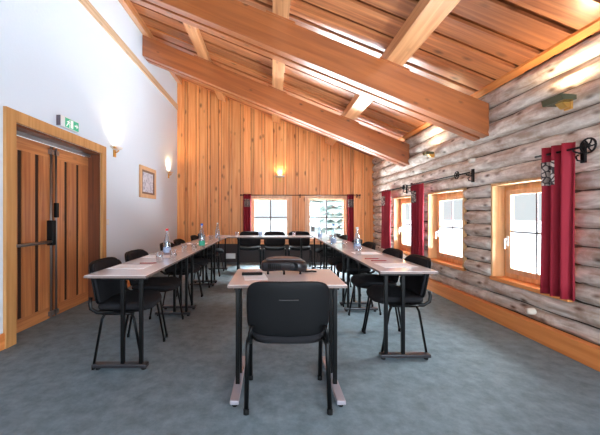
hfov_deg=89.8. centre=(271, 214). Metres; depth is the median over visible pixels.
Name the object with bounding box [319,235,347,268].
chair
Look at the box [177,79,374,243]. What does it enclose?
wall
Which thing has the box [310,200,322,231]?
window
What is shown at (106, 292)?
chair
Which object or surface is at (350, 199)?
curtain
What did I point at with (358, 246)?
water bottle
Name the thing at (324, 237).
folding table
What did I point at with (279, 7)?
beam
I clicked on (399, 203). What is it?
window
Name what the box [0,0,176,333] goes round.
wall
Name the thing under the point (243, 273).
remote control
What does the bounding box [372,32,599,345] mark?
wall
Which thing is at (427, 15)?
beam
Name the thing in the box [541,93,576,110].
wall sconce
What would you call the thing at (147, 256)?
paper sheet
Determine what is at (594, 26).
trim
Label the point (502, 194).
window
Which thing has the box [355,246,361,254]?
drinking glass
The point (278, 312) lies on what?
chair
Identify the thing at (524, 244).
ground
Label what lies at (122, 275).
folding table
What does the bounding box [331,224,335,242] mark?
water bottle
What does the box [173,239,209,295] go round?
chair
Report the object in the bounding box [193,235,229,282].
folding table
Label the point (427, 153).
wall sconce
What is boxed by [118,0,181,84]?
beam
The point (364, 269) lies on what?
chair
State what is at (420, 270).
folding table
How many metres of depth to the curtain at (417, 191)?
4.93 m
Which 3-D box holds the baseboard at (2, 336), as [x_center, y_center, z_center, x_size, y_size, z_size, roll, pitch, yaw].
[-2.360,1.110,2.650,0.020,0.140,9.700,0,0,0]
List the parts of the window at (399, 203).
sill, sash, frame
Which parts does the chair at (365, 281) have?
leg, leg, seat, backrest, leg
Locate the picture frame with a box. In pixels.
[139,164,155,198]
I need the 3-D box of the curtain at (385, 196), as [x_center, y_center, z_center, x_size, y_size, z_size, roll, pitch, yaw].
[2.382,0.095,6.280,0.066,1.230,0.420,0,0,0]
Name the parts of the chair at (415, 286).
leg, leg, seat, leg, seat frame, backrest, leg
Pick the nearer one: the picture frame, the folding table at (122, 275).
the folding table at (122, 275)
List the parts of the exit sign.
green panel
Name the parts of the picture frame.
frame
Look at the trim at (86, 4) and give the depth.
4.72 m
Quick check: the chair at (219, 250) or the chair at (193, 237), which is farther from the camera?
the chair at (219, 250)
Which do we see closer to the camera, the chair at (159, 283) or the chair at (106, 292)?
the chair at (106, 292)
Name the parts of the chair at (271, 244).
seat, backrest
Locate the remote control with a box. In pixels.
[242,272,262,274]
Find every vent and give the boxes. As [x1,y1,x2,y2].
[226,253,234,258]
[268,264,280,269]
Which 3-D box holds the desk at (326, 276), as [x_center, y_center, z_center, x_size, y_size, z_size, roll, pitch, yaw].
[0.097,0.810,2.138,0.755,0.740,0.615,0,0,0]
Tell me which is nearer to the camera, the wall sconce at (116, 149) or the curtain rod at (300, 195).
the wall sconce at (116, 149)
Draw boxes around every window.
[251,196,291,243]
[305,196,346,243]
[393,195,410,254]
[428,188,466,270]
[490,177,572,301]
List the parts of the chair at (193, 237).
backrest, seat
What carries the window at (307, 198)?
in the wall at (229, 149)
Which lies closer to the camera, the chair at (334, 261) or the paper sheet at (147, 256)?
the paper sheet at (147, 256)
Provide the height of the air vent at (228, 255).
0.130 m
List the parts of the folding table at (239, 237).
under rail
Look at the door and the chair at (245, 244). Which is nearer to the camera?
the door
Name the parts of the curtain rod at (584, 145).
rod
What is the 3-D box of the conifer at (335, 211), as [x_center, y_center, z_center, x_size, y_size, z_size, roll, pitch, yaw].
[3.132,-0.707,15.568,2.542,4.173,2.518,0,0,0]
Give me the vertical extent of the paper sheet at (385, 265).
0.002 m
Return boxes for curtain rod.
[240,194,360,197]
[379,185,407,193]
[407,169,474,191]
[534,137,596,162]
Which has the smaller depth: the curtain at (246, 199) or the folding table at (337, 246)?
the folding table at (337, 246)
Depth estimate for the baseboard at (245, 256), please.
7.47 m
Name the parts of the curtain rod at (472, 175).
rod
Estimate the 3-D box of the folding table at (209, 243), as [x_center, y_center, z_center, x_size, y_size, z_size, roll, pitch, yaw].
[-1.143,0.810,4.372,0.455,0.740,1.460,0,0,0]
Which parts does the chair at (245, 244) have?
seat, backrest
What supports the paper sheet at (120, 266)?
on the folding table at (122, 275)
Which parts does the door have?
bolt rod, bolt rod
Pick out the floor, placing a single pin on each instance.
(481, 376)
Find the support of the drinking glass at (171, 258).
on the folding table at (122, 275)
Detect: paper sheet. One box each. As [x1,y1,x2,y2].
[107,264,152,268]
[141,255,174,257]
[243,274,267,279]
[351,252,379,253]
[374,263,417,267]
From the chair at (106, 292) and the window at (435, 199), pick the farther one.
the window at (435, 199)
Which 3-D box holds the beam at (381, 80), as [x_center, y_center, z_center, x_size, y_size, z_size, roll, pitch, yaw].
[0.072,-2.103,3.603,4.885,2.378,0.274,0,0,0]
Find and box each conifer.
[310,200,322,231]
[311,200,342,234]
[312,200,342,227]
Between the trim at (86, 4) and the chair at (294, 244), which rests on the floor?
the chair at (294, 244)
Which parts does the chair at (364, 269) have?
seat, backrest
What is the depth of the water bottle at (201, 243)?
3.99 m
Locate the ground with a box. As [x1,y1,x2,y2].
[254,220,540,273]
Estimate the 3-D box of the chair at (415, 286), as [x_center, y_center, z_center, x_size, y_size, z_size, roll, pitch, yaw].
[1.144,0.777,2.739,0.495,0.807,0.529,0,0,1]
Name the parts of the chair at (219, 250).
seat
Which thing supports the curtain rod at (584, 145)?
attached to the wall at (519, 125)
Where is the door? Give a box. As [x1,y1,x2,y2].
[3,106,105,348]
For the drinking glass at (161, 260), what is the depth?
2.78 m
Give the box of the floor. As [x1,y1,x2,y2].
[0,262,599,434]
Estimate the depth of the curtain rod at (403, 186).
5.45 m
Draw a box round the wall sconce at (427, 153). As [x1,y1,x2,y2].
[423,151,434,157]
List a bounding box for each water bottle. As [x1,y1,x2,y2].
[163,229,170,254]
[199,224,204,247]
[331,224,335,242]
[354,227,360,250]
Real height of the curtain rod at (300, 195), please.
0.090 m
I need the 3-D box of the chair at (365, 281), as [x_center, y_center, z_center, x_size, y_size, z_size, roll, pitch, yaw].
[1.141,0.777,3.291,0.495,0.807,0.529,0,0,-1]
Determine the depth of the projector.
2.19 m
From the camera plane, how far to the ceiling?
3.32 m
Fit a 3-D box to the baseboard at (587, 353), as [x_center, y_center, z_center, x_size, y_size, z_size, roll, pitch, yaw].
[2.500,1.097,2.650,0.080,0.165,9.700,0,0,0]
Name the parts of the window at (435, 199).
sill, sash, frame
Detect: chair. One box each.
[88,257,165,369]
[125,249,183,337]
[160,242,202,305]
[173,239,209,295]
[190,235,219,282]
[198,233,223,275]
[240,231,260,268]
[243,281,332,415]
[263,231,286,259]
[288,231,312,268]
[315,233,340,267]
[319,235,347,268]
[328,238,362,288]
[336,241,375,306]
[348,248,402,331]
[363,254,431,351]
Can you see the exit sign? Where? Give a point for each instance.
(62, 121)
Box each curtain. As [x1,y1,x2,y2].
[243,194,250,230]
[347,194,353,241]
[381,189,390,248]
[411,182,423,255]
[540,142,575,300]
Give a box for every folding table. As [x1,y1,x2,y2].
[84,251,196,369]
[162,241,217,309]
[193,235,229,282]
[228,235,311,269]
[310,235,343,279]
[320,240,373,305]
[339,250,438,359]
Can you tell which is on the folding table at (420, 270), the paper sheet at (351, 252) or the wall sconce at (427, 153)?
the paper sheet at (351, 252)
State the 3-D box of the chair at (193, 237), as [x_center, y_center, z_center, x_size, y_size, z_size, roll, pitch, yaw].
[-1.230,0.777,5.499,0.495,0.807,0.529,0,0,-1]
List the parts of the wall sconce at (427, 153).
lamp shade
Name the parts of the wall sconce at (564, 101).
wall plate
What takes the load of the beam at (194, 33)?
attached to the ceiling
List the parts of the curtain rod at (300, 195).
rod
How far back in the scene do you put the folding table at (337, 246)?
3.94 m
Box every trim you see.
[78,0,177,109]
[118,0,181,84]
[370,17,599,157]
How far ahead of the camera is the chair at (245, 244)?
6.83 m
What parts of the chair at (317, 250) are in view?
seat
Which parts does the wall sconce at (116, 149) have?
dish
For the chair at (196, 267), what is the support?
on the floor
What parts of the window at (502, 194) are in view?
handle, frame, sash, sill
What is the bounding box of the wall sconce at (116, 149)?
[110,146,122,156]
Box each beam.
[130,0,488,140]
[142,35,409,166]
[183,23,225,101]
[272,0,289,123]
[325,0,459,145]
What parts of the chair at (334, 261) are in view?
seat, backrest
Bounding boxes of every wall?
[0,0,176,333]
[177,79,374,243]
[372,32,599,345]
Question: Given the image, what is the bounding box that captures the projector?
[261,256,306,274]
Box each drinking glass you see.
[155,251,163,262]
[170,250,176,259]
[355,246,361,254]
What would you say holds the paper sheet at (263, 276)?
on the desk at (326, 276)
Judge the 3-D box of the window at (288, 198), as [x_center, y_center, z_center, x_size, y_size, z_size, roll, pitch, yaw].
[-0.035,0.125,7.540,1.090,1.210,0.200,0,0,0]
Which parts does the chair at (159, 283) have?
leg, backrest, seat, leg, leg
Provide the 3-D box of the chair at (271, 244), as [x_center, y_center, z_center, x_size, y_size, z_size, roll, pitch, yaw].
[0.060,0.777,6.698,0.529,0.807,0.495,0,0,0]
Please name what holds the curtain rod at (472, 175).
attached to the wall at (519, 125)
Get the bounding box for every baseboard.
[0,280,130,350]
[188,244,349,261]
[427,278,599,371]
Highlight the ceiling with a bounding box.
[131,0,599,157]
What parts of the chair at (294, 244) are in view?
backrest, seat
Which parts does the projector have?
panel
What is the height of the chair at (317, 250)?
0.807 m
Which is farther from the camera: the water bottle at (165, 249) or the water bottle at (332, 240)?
the water bottle at (332, 240)
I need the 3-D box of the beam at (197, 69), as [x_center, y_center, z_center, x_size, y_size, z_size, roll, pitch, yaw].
[0.072,-2.103,5.613,4.885,2.378,0.274,0,0,0]
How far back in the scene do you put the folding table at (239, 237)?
6.14 m
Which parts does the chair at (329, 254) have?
seat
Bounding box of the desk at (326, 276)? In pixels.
[227,269,346,406]
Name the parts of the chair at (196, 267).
backrest, seat, leg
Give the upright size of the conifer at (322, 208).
6.976 m
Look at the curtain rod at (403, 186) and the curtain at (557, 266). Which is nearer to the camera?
the curtain at (557, 266)
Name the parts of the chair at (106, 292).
leg, backrest, seat frame, leg, seat, leg, leg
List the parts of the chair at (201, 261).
backrest, seat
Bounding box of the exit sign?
[56,115,78,132]

